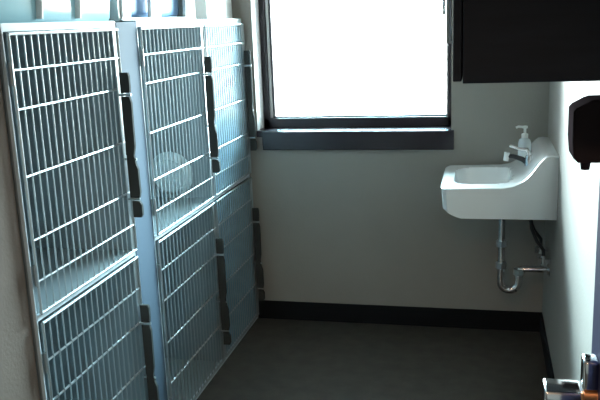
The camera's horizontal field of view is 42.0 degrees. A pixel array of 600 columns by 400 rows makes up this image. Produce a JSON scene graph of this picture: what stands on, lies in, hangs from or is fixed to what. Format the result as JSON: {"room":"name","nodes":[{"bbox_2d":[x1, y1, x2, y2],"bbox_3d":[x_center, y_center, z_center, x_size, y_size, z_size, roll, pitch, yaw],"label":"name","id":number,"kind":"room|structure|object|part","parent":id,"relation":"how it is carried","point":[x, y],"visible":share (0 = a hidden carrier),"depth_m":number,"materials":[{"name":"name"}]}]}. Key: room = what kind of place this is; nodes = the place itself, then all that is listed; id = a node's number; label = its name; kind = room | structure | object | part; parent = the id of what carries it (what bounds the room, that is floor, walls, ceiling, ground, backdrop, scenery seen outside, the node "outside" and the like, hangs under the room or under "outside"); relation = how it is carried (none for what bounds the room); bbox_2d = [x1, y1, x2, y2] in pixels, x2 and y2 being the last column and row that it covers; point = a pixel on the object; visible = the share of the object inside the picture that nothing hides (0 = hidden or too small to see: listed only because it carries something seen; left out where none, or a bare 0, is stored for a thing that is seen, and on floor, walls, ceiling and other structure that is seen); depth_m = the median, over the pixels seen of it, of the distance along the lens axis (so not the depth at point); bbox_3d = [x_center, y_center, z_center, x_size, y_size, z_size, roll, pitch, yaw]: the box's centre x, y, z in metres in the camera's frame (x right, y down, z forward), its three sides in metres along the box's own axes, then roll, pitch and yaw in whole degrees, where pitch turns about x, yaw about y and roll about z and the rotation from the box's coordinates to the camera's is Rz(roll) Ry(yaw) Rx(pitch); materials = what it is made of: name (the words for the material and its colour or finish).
{"room":"veterinary clinic","nodes":[
{"label":"veterinary clinic","id":0,"kind":"room"},
{"bbox_2d":[0,79,39,399],"bbox_3d":[-1.163,-0.173,2.527,0.978,2.500,3.505,1,13,13],"label":"wall","id":1,"kind":"structure","parent":0,"point":[18,372],"depth_m":2.08,"materials":[{"name":"beige paint"}]},
{"bbox_2d":[197,318,547,399],"bbox_3d":[-0.106,1.283,1.811,3.400,0.100,5.645,1,13,13],"label":"floor","id":2,"kind":"structure","parent":0,"point":[276,359],"depth_m":3.70,"materials":[{"name":"plastic"}]},
{"bbox_2d":[30,253,159,399],"bbox_3d":[-0.969,0.655,2.661,0.777,0.812,0.653,1,13,13],"label":"cage","id":3,"kind":"object","parent":2,"relation":"on","point":[97,344],"visible":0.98,"depth_m":2.85,"materials":[{"name":"metal"}]},
{"bbox_2d":[0,21,143,320],"bbox_3d":[-1.001,-0.136,2.480,0.777,0.813,0.653,1,13,13],"label":"cage","id":4,"kind":"object","parent":3,"relation":"on","point":[66,93],"visible":1,"depth_m":2.67,"materials":[{"name":"metal"}]},
{"bbox_2d":[0,0,109,22],"bbox_3d":[-0.967,-0.685,2.408,0.526,0.284,0.802,1,13,13],"label":"tub","id":5,"kind":"object","parent":4,"relation":"on","point":[11,11],"visible":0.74,"depth_m":2.36,"materials":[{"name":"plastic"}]},
{"bbox_3d":[-0.683,-0.409,2.339,0.007,0.007,0.629,1,13,13],"label":"cross rod","id":6,"kind":"part","parent":4,"relation":"part of","materials":[{"name":"white metal"}]},
{"bbox_3d":[-0.679,-0.308,2.362,0.007,0.007,0.629,1,13,13],"label":"cross rod","id":7,"kind":"part","parent":4,"relation":"part of","materials":[{"name":"white metal"}]},
{"bbox_3d":[-0.672,-0.131,2.403,0.007,0.007,0.629,1,13,13],"label":"cross rod","id":8,"kind":"part","parent":4,"relation":"part of","materials":[{"name":"white metal"}]},
{"bbox_3d":[-0.665,0.042,2.442,0.007,0.007,0.629,1,13,13],"label":"cross rod","id":9,"kind":"part","parent":4,"relation":"part of","materials":[{"name":"white metal"}]},
{"bbox_3d":[-0.660,0.157,2.469,0.007,0.007,0.629,1,13,13],"label":"cross rod","id":10,"kind":"part","parent":4,"relation":"part of","materials":[{"name":"white metal"}]},
{"bbox_3d":[-0.651,0.388,2.522,0.007,0.007,0.629,1,13,13],"label":"cross rod","id":11,"kind":"part","parent":3,"relation":"part of","materials":[{"name":"white metal"}]},
{"bbox_3d":[-0.646,0.510,2.549,0.007,0.007,0.629,1,13,13],"label":"cross rod","id":12,"kind":"part","parent":3,"relation":"part of","materials":[{"name":"white metal"}]},
{"bbox_3d":[-0.639,0.680,2.588,0.007,0.007,0.629,1,13,13],"label":"cross rod","id":13,"kind":"part","parent":3,"relation":"part of","materials":[{"name":"white metal"}]},
{"bbox_2d":[115,22,167,399],"bbox_3d":[-0.920,0.168,2.966,0.720,1.621,0.166,1,13,13],"label":"post","id":14,"kind":"object","parent":2,"relation":"on","point":[127,31],"visible":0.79,"depth_m":2.87,"materials":[{"name":"blue"}]},
{"bbox_2d":[155,200,230,399],"bbox_3d":[-0.781,0.467,3.449,0.777,0.812,0.675,1,13,13],"label":"cage","id":15,"kind":"object","parent":2,"relation":"on","point":[195,320],"visible":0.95,"depth_m":3.64,"materials":[{"name":"metal"}]},
{"bbox_2d":[115,19,220,238],"bbox_3d":[-0.813,-0.324,3.268,0.777,0.813,0.675,1,13,13],"label":"cage","id":16,"kind":"object","parent":15,"relation":"on","point":[178,89],"visible":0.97,"depth_m":3.44,"materials":[{"name":"metal"}]},
{"bbox_2d":[108,0,195,20],"bbox_3d":[-0.757,-0.904,3.161,0.420,0.360,0.800,1,13,13],"label":"pet carrier","id":17,"kind":"object","parent":16,"relation":"on","point":[120,10],"visible":0.46,"depth_m":3.06,"materials":[{"name":"white plastic"}]},
{"bbox_2d":[150,152,191,194],"bbox_3d":[-0.594,-0.118,3.575,0.212,0.210,0.058,1,13,13],"label":"dish","id":18,"kind":"object","parent":16,"relation":"in","point":[168,153],"visible":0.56,"depth_m":3.56,"materials":[{"name":"silver metal"}]},
{"bbox_3d":[-0.496,-0.597,3.127,0.007,0.007,0.651,1,13,13],"label":"cross rod","id":19,"kind":"part","parent":16,"relation":"part of","materials":[{"name":"white metal"}]},
{"bbox_3d":[-0.492,-0.497,3.151,0.007,0.007,0.651,1,13,13],"label":"cross rod","id":20,"kind":"part","parent":16,"relation":"part of","materials":[{"name":"white metal"}]},
{"bbox_3d":[-0.483,-0.315,3.192,0.009,0.776,0.660,1,13,13],"label":"door","id":21,"kind":"part","parent":16,"relation":"part of","materials":[{"name":"silver metal"}]},
{"bbox_3d":[-0.484,-0.319,3.191,0.007,0.007,0.651,1,13,13],"label":"cross rod","id":22,"kind":"part","parent":16,"relation":"part of","materials":[{"name":"white metal"}]},
{"bbox_3d":[-0.477,-0.146,3.231,0.007,0.007,0.651,1,13,13],"label":"cross rod","id":23,"kind":"part","parent":16,"relation":"part of","materials":[{"name":"white metal"}]},
{"bbox_3d":[-0.473,-0.031,3.257,0.007,0.007,0.651,1,13,13],"label":"cross rod","id":24,"kind":"part","parent":16,"relation":"part of","materials":[{"name":"white metal"}]},
{"bbox_3d":[-0.464,0.200,3.310,0.007,0.007,0.651,1,13,13],"label":"cross rod","id":25,"kind":"part","parent":15,"relation":"part of","materials":[{"name":"white metal"}]},
{"bbox_3d":[-0.459,0.322,3.338,0.007,0.007,0.651,1,13,13],"label":"cross rod","id":26,"kind":"part","parent":15,"relation":"part of","materials":[{"name":"white metal"}]},
{"bbox_3d":[-0.452,0.492,3.377,0.007,0.007,0.651,1,13,13],"label":"cross rod","id":27,"kind":"part","parent":15,"relation":"part of","materials":[{"name":"white metal"}]},
{"bbox_3d":[-0.445,0.661,3.416,0.007,0.007,0.651,1,13,13],"label":"cross rod","id":28,"kind":"part","parent":15,"relation":"part of","materials":[{"name":"white metal"}]},
{"bbox_2d":[213,175,264,361],"bbox_3d":[-0.639,0.324,4.049,0.777,0.812,0.590,1,13,13],"label":"cage","id":29,"kind":"object","parent":2,"relation":"on","point":[238,225],"visible":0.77,"depth_m":4.01,"materials":[{"name":"metal"}]},
{"bbox_2d":[201,18,256,199],"bbox_3d":[-0.671,-0.467,3.868,0.777,0.813,0.590,1,13,13],"label":"cage","id":30,"kind":"object","parent":29,"relation":"on","point":[235,123],"visible":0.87,"depth_m":3.83,"materials":[{"name":"metal"}]},
{"bbox_2d":[194,0,231,18],"bbox_3d":[-0.536,-1.002,3.792,0.312,0.249,0.392,1,13,13],"label":"carton","id":31,"kind":"object","parent":30,"relation":"on","point":[204,9],"visible":0.43,"depth_m":3.69,"materials":[{"name":"white cardboard"}]},
{"bbox_3d":[-0.353,-0.740,3.727,0.007,0.007,0.566,1,13,13],"label":"cross rod","id":32,"kind":"part","parent":30,"relation":"part of","materials":[{"name":"white metal"}]},
{"bbox_3d":[-0.353,-0.458,3.794,0.004,0.759,0.558,1,13,13],"label":"clear panel","id":33,"kind":"part","parent":30,"relation":"part of","materials":[{"name":"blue plastic"}]},
{"bbox_3d":[-0.349,-0.640,3.750,0.007,0.007,0.566,1,13,13],"label":"cross rod","id":34,"kind":"part","parent":30,"relation":"part of","materials":[{"name":"white metal"}]},
{"bbox_3d":[-0.342,-0.462,3.791,0.007,0.007,0.566,1,13,13],"label":"cross rod","id":35,"kind":"part","parent":30,"relation":"part of","materials":[{"name":"white metal"}]},
{"bbox_3d":[-0.331,-0.174,3.857,0.007,0.007,0.566,1,13,13],"label":"cross rod","id":36,"kind":"part","parent":30,"relation":"part of","materials":[{"name":"white metal"}]},
{"bbox_3d":[-0.335,-0.289,3.830,0.007,0.007,0.566,1,13,13],"label":"cross rod","id":37,"kind":"part","parent":30,"relation":"part of","materials":[{"name":"white metal"}]},
{"bbox_3d":[-0.321,0.057,3.909,0.007,0.007,0.566,1,13,13],"label":"cross rod","id":38,"kind":"part","parent":29,"relation":"part of","materials":[{"name":"white metal"}]},
{"bbox_3d":[-0.316,0.178,3.937,0.007,0.007,0.566,1,13,13],"label":"cross rod","id":39,"kind":"part","parent":29,"relation":"part of","materials":[{"name":"white metal"}]},
{"bbox_3d":[-0.309,0.349,3.976,0.007,0.007,0.566,1,13,13],"label":"cross rod","id":40,"kind":"part","parent":29,"relation":"part of","materials":[{"name":"white metal"}]},
{"bbox_3d":[-0.302,0.517,4.015,0.007,0.007,0.566,1,13,13],"label":"cross rod","id":41,"kind":"part","parent":29,"relation":"part of","materials":[{"name":"white metal"}]},
{"bbox_2d":[231,0,549,317],"bbox_3d":[0.142,-0.580,4.075,2.802,2.500,0.200,1,13,13],"label":"wall","id":42,"kind":"structure","parent":0,"point":[366,227],"depth_m":4.05,"materials":[{"name":"paint"}]},
{"bbox_2d":[250,0,263,130],"bbox_3d":[-0.233,-0.966,4.038,0.003,1.202,0.134,1,13,13],"label":"trim","id":43,"kind":"structure","parent":42,"relation":"attached to","point":[254,3],"depth_m":4.09,"materials":[{"name":"white plastic"}]},
{"bbox_2d":[257,0,453,149],"bbox_3d":[0.267,-0.914,3.951,1.018,1.303,0.217,1,13,13],"label":"window","id":44,"kind":"structure","parent":42,"relation":"in","point":[375,131],"depth_m":4.05,"materials":[{"name":"brown metal"}]},
{"bbox_3d":[0.285,-0.323,4.062,1.018,0.100,0.167,1,13,13],"label":"sill","id":45,"kind":"part","parent":44,"relation":"part of","materials":[{"name":"black laminate"}]},
{"bbox_2d":[259,300,541,331],"bbox_3d":[0.503,0.615,4.163,1.508,0.105,0.010,1,13,13],"label":"baseboard","id":46,"kind":"structure","parent":42,"relation":"attached to","point":[290,310],"depth_m":4.15,"materials":[{"name":"black rubber"}]},
{"bbox_2d":[542,81,599,391],"bbox_3d":[0.842,-0.132,1.998,0.120,2.500,3.625,1,13,13],"label":"wall","id":47,"kind":"structure","parent":0,"point":[570,239],"depth_m":2.77,"materials":[{"name":"paint"}]},
{"bbox_2d":[441,137,558,219],"bbox_3d":[0.897,-0.112,3.554,0.482,0.273,0.550,1,13,13],"label":"sink","id":48,"kind":"object","parent":47,"relation":"attached to","point":[512,190],"visible":0.96,"depth_m":3.32,"materials":[{"name":"white ceramic"}]},
{"bbox_2d":[503,145,532,166],"bbox_3d":[0.978,-0.192,3.483,0.141,0.112,0.048,1,13,13],"label":"faucet","id":49,"kind":"object","parent":48,"relation":"attached to","point":[526,160],"visible":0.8,"depth_m":3.47,"materials":[{"name":"silver metal"}]},
{"bbox_3d":[0.989,-0.171,3.486,0.120,0.070,0.026,1,13,13],"label":"spout","id":50,"kind":"part","parent":49,"relation":"part of","materials":[{"name":"grey metal"}]},
{"bbox_3d":[0.980,-0.222,3.476,0.096,0.051,0.020,1,13,13],"label":"lever","id":51,"kind":"part","parent":49,"relation":"part of","materials":[{"name":"silver metal"}]},
{"bbox_2d":[495,219,549,293],"bbox_3d":[1.028,0.230,3.604,0.240,0.428,0.068,1,13,13],"label":"trap","id":52,"kind":"object","parent":48,"relation":"attached to","point":[501,243],"visible":0.98,"depth_m":3.62,"materials":[{"name":"silver metal"}]},
{"bbox_3d":[1.075,0.320,3.614,0.150,0.068,0.068,1,13,13],"label":"trap arm","id":53,"kind":"part","parent":52,"relation":"part of","materials":[{"name":"silver metal"}]},
{"bbox_2d":[516,126,530,156],"bbox_3d":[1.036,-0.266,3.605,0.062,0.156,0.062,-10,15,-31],"label":"soap bottle","id":54,"kind":"object","parent":48,"relation":"on","point":[524,141],"visible":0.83,"depth_m":3.59,"materials":[{"name":"white plastic"}]},
{"bbox_2d":[528,220,547,253],"bbox_3d":[1.112,0.127,3.654,0.102,0.256,0.039,1,13,13],"label":"supplies","id":55,"kind":"object","parent":48,"relation":"attached to","point":[537,249],"visible":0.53,"depth_m":3.66,"materials":[{"name":"grey"}]},
{"bbox_2d":[529,220,551,265],"bbox_3d":[1.071,0.167,3.484,0.102,0.256,0.039,1,13,13],"label":"hose","id":56,"kind":"object","parent":48,"relation":"attached to","point":[542,260],"visible":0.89,"depth_m":3.49,"materials":[{"name":"grey"}]},
{"bbox_2d":[446,0,599,83],"bbox_3d":[0.522,-0.695,1.715,0.389,0.800,0.800,1,13,13],"label":"upper cabinet","id":57,"kind":"object","parent":47,"relation":"attached to","point":[494,41],"visible":1,"depth_m":1.42,"materials":[{"name":"laminate"}]},
{"bbox_3d":[0.349,-0.411,1.782,0.029,0.118,0.008,1,13,13],"label":"handle","id":58,"kind":"part","parent":57,"relation":"part of","materials":[{"name":"silver metal"}]},
{"bbox_3d":[0.366,-0.428,1.854,0.029,0.118,0.008,1,13,13],"label":"handle","id":59,"kind":"part","parent":57,"relation":"part of","materials":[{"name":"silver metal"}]},
{"bbox_3d":[0.322,-0.651,1.558,0.016,0.792,0.393,1,13,13],"label":"door","id":60,"kind":"part","parent":57,"relation":"part of","materials":[{"name":"laminate"}]},
{"bbox_2d":[540,313,554,378],"bbox_3d":[0.838,1.021,2.332,0.010,0.105,3.495,1,13,13],"label":"baseboard","id":61,"kind":"structure","parent":47,"relation":"attached to","point":[550,374],"depth_m":3.62,"materials":[{"name":"black rubber"}]},
{"bbox_2d":[568,95,599,169],"bbox_3d":[0.698,-0.159,1.864,0.100,0.171,0.120,1,13,13],"label":"soap dispenser","id":62,"kind":"object","parent":47,"relation":"attached to","point":[584,113],"visible":1,"depth_m":1.81,"materials":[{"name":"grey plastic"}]},
{"bbox_3d":[-0.829,0.247,0.636,2.502,2.500,0.120,1,13,13],"label":"wall","id":63,"kind":"structure","parent":0,"visible":0},
{"bbox_2d":[542,181,599,399],"bbox_3d":[0.380,0.348,0.904,0.134,2.072,0.874,1,13,13],"label":"door","id":64,"kind":"structure","parent":63,"relation":"in","point":[552,389],"depth_m":1.25,"materials":[{"name":"blue"}]},
{"bbox_3d":[0.432,0.332,1.287,0.060,0.056,0.053,1,13,13],"label":"lever handle","id":65,"kind":"part","parent":64,"relation":"part of","materials":[{"name":"silver metal"}]}
]}

